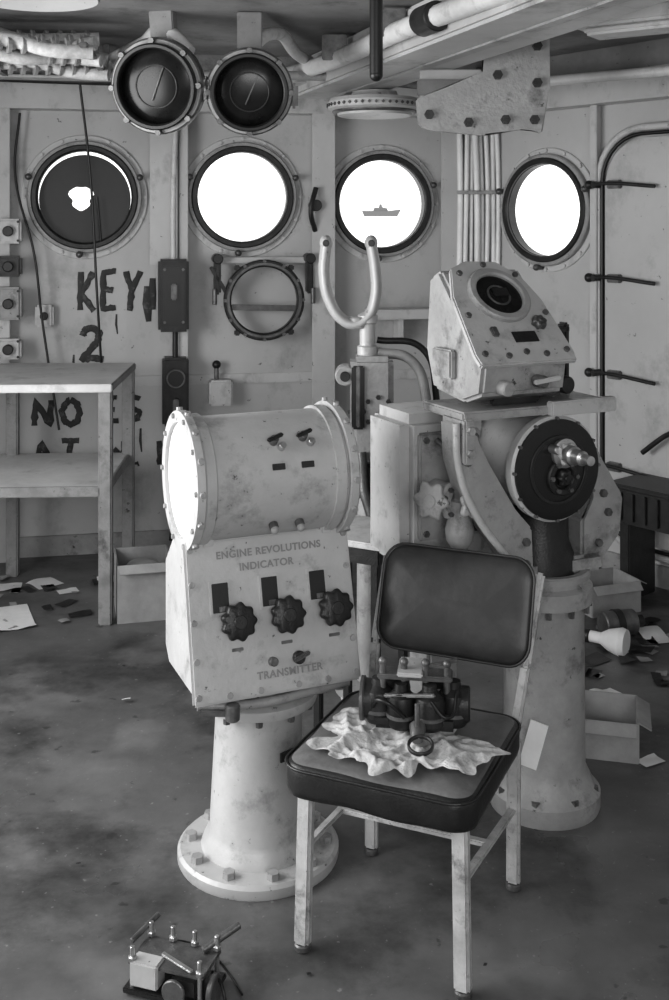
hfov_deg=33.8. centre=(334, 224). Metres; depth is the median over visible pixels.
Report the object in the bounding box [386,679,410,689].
canister
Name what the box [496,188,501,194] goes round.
nut
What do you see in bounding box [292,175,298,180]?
nut
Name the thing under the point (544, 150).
bolts
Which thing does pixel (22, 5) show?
ceiling lamp
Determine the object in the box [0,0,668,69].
ceiling
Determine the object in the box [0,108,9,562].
flange
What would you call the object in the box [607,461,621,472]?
wedge
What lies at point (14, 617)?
debris
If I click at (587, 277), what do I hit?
dog
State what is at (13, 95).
header beam
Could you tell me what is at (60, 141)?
bolts
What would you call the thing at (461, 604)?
chair
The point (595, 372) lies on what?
dog lever
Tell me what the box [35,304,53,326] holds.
box
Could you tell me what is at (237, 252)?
nut
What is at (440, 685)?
canister
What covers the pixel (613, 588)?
cardboard box
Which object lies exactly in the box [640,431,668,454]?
door handle
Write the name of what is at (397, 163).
inner gasket
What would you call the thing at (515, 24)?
beam
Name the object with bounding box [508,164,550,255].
inner gasket
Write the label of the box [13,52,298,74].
web
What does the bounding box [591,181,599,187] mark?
shaft
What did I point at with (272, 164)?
inner gasket
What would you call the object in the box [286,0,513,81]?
ceiling pipe
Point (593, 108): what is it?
flange
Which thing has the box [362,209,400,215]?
hull
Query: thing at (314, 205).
clamp
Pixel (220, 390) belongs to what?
switch
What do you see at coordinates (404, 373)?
strip
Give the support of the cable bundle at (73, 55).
hanging from the ceiling
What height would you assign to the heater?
0.515 m
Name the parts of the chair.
leg, seat, backrest, leg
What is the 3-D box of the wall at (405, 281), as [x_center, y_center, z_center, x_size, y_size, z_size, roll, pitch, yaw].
[-0.758,0.440,5.634,3.063,2.420,0.030,0,0,-11]
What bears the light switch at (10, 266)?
attached to the flange at (4, 112)
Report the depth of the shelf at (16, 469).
4.85 m
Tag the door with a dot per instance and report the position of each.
(636, 218)
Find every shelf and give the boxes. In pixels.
[0,453,125,486]
[363,307,428,337]
[423,391,597,420]
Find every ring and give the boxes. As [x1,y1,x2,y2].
[26,140,141,252]
[188,142,296,251]
[335,150,434,256]
[500,154,589,265]
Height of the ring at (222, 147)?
0.564 m
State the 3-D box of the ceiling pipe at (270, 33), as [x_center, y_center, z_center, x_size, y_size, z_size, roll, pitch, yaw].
[-0.444,-0.681,4.721,2.514,0.160,1.588,0,0,0]
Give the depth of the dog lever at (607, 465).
5.07 m
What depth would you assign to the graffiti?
5.53 m
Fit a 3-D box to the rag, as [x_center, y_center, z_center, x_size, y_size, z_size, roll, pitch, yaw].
[0.170,1.180,2.512,0.452,0.023,0.343,0,0,22]
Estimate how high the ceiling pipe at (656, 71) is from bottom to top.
0.077 m
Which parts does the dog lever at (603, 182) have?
lever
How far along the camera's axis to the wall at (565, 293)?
5.39 m
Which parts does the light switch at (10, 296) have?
knob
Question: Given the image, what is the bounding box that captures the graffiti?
[31,268,161,465]
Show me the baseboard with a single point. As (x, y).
(610, 559)
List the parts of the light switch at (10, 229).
knob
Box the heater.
[614,473,668,595]
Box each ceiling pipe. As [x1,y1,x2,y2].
[0,26,416,88]
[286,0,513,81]
[550,65,668,85]
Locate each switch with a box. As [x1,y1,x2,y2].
[0,219,21,243]
[0,256,21,276]
[0,286,21,319]
[0,337,21,359]
[208,360,232,405]
[490,326,499,336]
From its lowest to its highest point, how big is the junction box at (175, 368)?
1.052 m
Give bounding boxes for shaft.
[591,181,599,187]
[591,274,599,280]
[591,369,599,375]
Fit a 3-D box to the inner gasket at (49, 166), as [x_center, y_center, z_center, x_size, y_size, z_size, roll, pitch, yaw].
[-1.252,-0.140,5.519,0.484,0.484,0.055,0,0,-11]
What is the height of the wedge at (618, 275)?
0.040 m
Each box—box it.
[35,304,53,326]
[114,545,169,623]
[158,130,188,331]
[162,332,188,540]
[585,567,646,617]
[585,690,651,763]
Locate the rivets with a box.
[314,144,332,382]
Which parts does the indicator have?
clamp lever, knob plate, knob, panel, latch post, name plate, pedestal plate, knob plate, knob, lock lever, latch post, name plate, knob plate, knob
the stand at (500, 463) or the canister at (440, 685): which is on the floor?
the stand at (500, 463)
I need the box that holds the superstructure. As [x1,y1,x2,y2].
[373,204,387,210]
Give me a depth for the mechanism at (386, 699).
2.54 m
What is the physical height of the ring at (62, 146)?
0.564 m
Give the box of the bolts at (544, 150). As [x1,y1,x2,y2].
[499,149,589,270]
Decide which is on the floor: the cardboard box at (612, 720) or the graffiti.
the cardboard box at (612, 720)
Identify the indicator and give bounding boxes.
[160,397,360,901]
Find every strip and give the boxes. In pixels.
[20,529,171,557]
[117,369,430,386]
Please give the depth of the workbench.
4.81 m
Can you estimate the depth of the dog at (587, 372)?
5.21 m
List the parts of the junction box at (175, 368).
handle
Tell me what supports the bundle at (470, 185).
attached to the wall at (565, 293)
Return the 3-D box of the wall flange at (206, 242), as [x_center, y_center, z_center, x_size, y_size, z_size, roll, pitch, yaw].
[-0.476,-0.144,5.665,0.624,0.624,0.012,0,0,-11]
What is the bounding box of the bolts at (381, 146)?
[340,145,437,261]
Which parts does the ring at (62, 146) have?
dark rim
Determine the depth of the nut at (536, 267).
5.49 m
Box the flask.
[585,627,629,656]
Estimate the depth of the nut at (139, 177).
5.50 m
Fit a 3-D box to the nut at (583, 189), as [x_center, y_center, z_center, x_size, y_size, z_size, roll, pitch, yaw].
[1.198,-0.174,5.272,0.034,0.034,0.034,0,0,-40]
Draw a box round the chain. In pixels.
[96,197,101,240]
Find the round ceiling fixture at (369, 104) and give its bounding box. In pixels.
[326,89,416,119]
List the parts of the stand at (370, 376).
gear rod, stem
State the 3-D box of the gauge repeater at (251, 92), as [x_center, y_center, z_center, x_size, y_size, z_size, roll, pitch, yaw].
[-0.300,-0.545,3.985,0.334,0.461,0.236,0,0,-4]
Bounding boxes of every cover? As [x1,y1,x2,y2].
[39,155,130,242]
[209,253,315,340]
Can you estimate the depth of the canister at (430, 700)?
2.52 m
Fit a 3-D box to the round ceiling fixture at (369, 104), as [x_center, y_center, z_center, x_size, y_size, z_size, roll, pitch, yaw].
[0.180,-0.627,4.950,0.432,0.285,0.432,0,0,0]
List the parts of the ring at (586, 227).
dark rim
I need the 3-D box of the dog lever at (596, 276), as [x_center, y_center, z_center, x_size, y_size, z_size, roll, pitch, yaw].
[1.323,0.255,5.088,0.023,0.038,0.361,0,0,-40]
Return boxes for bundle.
[0,27,111,80]
[457,134,500,264]
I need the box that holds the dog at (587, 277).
[584,273,591,281]
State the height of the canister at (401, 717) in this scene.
0.100 m
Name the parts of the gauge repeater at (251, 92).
handle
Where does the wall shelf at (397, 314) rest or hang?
attached to the wall at (405, 281)
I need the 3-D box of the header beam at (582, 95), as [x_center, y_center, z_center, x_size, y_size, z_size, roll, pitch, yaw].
[1.540,-0.650,4.866,0.120,0.160,2.600,0,0,-40]
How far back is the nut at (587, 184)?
5.21 m
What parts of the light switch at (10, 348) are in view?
knob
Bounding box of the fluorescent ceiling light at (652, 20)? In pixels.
[578,1,668,39]
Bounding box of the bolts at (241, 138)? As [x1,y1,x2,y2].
[188,137,301,256]
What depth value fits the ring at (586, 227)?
5.43 m
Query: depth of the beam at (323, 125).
5.64 m
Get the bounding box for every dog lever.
[591,181,655,187]
[591,275,655,285]
[591,371,655,385]
[604,463,651,476]
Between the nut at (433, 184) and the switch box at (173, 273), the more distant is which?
the nut at (433, 184)
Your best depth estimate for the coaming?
5.19 m
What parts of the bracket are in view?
second plate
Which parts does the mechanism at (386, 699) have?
post, post, cross plate, plate, post, post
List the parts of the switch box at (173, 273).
handle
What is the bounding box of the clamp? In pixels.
[308,187,321,231]
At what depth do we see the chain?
5.50 m
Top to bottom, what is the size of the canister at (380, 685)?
0.100 m
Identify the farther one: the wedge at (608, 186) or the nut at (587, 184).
the nut at (587, 184)
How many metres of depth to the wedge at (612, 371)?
5.13 m
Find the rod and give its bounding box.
[369,0,382,81]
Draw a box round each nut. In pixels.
[25,173,31,179]
[76,251,82,257]
[136,174,142,180]
[235,250,241,255]
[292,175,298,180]
[431,182,436,187]
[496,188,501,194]
[533,264,539,270]
[581,185,587,191]
[584,180,591,189]
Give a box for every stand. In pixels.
[318,235,439,697]
[370,261,621,830]
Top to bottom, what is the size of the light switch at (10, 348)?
0.100 m
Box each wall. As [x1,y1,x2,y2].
[10,110,473,536]
[482,99,668,566]
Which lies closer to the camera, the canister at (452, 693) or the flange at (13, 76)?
the canister at (452, 693)
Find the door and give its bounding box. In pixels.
[605,136,668,550]
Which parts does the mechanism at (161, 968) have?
rod, rod, rod, plate, plate, lever, rod, rod, rod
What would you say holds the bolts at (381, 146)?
attached to the wall flange at (338, 239)
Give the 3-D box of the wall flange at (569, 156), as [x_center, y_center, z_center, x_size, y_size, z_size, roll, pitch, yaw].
[1.066,-0.075,5.514,0.012,0.624,0.624,0,0,-40]
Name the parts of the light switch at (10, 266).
knob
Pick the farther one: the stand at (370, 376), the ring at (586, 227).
the ring at (586, 227)
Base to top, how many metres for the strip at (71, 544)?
0.100 m
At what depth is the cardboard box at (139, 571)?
4.57 m
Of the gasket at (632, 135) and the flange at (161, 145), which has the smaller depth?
the gasket at (632, 135)
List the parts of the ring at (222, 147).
dark rim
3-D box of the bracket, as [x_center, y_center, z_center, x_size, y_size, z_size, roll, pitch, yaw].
[0.565,-0.550,4.218,0.509,0.419,0.113,0,0,0]
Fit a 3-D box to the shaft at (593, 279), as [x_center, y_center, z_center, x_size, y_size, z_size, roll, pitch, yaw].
[1.248,0.250,5.221,0.070,0.032,0.032,0,0,-40]
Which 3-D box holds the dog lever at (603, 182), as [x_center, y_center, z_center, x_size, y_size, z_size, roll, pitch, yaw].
[1.323,-0.185,5.088,0.023,0.038,0.361,0,0,-40]
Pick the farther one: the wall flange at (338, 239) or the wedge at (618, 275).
the wall flange at (338, 239)
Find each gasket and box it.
[37,151,131,242]
[197,152,287,241]
[341,159,424,247]
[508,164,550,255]
[600,129,668,556]
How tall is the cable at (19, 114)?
1.551 m
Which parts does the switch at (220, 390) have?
knob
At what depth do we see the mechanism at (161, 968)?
2.35 m
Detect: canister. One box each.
[366,674,392,724]
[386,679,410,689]
[387,680,414,730]
[415,682,444,732]
[434,682,443,691]
[440,678,466,728]
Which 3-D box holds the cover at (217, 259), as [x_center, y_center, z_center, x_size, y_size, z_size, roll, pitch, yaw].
[-0.372,0.365,5.612,0.539,0.443,0.145,0,0,-11]
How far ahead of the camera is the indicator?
2.77 m
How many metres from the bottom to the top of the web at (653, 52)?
0.120 m
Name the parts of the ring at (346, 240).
dark rim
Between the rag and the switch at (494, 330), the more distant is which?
the switch at (494, 330)
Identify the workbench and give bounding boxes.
[0,363,135,625]
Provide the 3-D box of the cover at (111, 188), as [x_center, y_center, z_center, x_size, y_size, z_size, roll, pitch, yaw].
[-1.258,-0.128,5.552,0.452,0.452,0.012,0,0,-11]
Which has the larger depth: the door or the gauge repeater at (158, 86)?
the door
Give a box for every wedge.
[607,180,621,188]
[607,274,621,282]
[607,370,621,379]
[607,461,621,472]
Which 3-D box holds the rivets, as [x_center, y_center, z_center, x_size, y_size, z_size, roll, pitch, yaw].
[-0.054,0.440,5.641,0.098,2.190,0.005,0,0,-11]
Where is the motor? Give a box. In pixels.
[597,609,644,634]
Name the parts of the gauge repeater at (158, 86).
handle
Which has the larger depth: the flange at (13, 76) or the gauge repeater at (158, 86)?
the flange at (13, 76)
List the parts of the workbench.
leg, leg, leg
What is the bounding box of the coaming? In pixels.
[598,121,668,563]
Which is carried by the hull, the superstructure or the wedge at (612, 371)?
the superstructure
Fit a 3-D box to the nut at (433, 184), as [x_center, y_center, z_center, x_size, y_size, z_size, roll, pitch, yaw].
[0.523,-0.211,5.796,0.034,0.034,0.034,0,0,-11]
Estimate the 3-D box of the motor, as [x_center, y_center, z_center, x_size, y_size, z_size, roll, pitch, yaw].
[1.159,1.600,4.425,0.180,0.110,0.110,0,0,-15]
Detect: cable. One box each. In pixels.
[14,113,59,429]
[79,85,102,362]
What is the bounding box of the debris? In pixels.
[0,575,668,974]
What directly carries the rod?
attached to the ceiling
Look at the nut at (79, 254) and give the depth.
5.45 m
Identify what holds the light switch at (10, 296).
attached to the flange at (4, 112)
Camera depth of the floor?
2.84 m
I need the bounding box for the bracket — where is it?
[416,39,549,135]
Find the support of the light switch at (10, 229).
attached to the flange at (4, 112)
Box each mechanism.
[123,912,242,999]
[359,656,469,756]
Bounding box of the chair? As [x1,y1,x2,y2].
[285,542,544,999]
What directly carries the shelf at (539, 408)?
attached to the stand at (500, 463)
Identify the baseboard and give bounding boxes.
[599,550,668,589]
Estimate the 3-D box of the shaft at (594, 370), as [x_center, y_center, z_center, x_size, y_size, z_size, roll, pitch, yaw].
[1.248,0.700,5.221,0.070,0.032,0.032,0,0,-40]
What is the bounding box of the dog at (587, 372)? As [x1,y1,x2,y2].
[584,368,592,376]
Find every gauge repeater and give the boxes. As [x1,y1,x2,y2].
[108,11,209,135]
[205,12,297,136]
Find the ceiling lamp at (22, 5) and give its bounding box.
[0,0,99,11]
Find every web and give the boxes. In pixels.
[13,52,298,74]
[476,38,668,75]
[598,106,600,160]
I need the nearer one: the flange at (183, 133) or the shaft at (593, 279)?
the shaft at (593, 279)
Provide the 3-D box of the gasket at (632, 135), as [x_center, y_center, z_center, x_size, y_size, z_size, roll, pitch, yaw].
[1.532,0.530,4.898,0.018,1.918,0.838,0,0,-40]
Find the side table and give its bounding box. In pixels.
[314,515,407,726]
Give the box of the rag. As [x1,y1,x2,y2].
[306,707,510,777]
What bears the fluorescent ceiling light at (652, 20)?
attached to the ceiling
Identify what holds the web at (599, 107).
attached to the wall at (565, 293)
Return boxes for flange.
[0,74,306,85]
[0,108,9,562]
[21,135,147,258]
[150,133,177,264]
[179,125,187,358]
[188,136,301,256]
[335,145,438,262]
[441,132,457,398]
[501,148,589,271]
[590,105,597,448]
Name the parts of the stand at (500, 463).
arm, knob, head plate, maker plate, dimmer knob, knob, lever, dark frame, dark frame, hub knob, bracket knob, shelf plate, arm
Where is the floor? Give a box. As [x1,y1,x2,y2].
[0,542,668,999]
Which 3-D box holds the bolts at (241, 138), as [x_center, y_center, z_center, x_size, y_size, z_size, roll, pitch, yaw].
[-0.474,-0.144,5.655,0.618,0.615,0.011,0,0,-11]
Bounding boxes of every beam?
[0,82,418,117]
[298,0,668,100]
[312,114,334,404]
[546,76,668,110]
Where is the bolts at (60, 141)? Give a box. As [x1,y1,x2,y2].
[21,136,146,257]
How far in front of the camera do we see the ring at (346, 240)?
5.76 m
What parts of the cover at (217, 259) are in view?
hinge arm, hinge arm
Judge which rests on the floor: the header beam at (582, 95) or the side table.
the side table
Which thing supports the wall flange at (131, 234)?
attached to the wall at (405, 281)
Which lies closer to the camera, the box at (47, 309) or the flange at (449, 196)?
the box at (47, 309)
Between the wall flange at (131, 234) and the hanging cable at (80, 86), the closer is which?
the hanging cable at (80, 86)
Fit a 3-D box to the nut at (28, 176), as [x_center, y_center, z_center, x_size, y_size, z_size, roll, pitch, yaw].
[-1.508,-0.239,5.418,0.034,0.034,0.034,0,0,-11]
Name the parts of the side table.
leg, leg, leg, leg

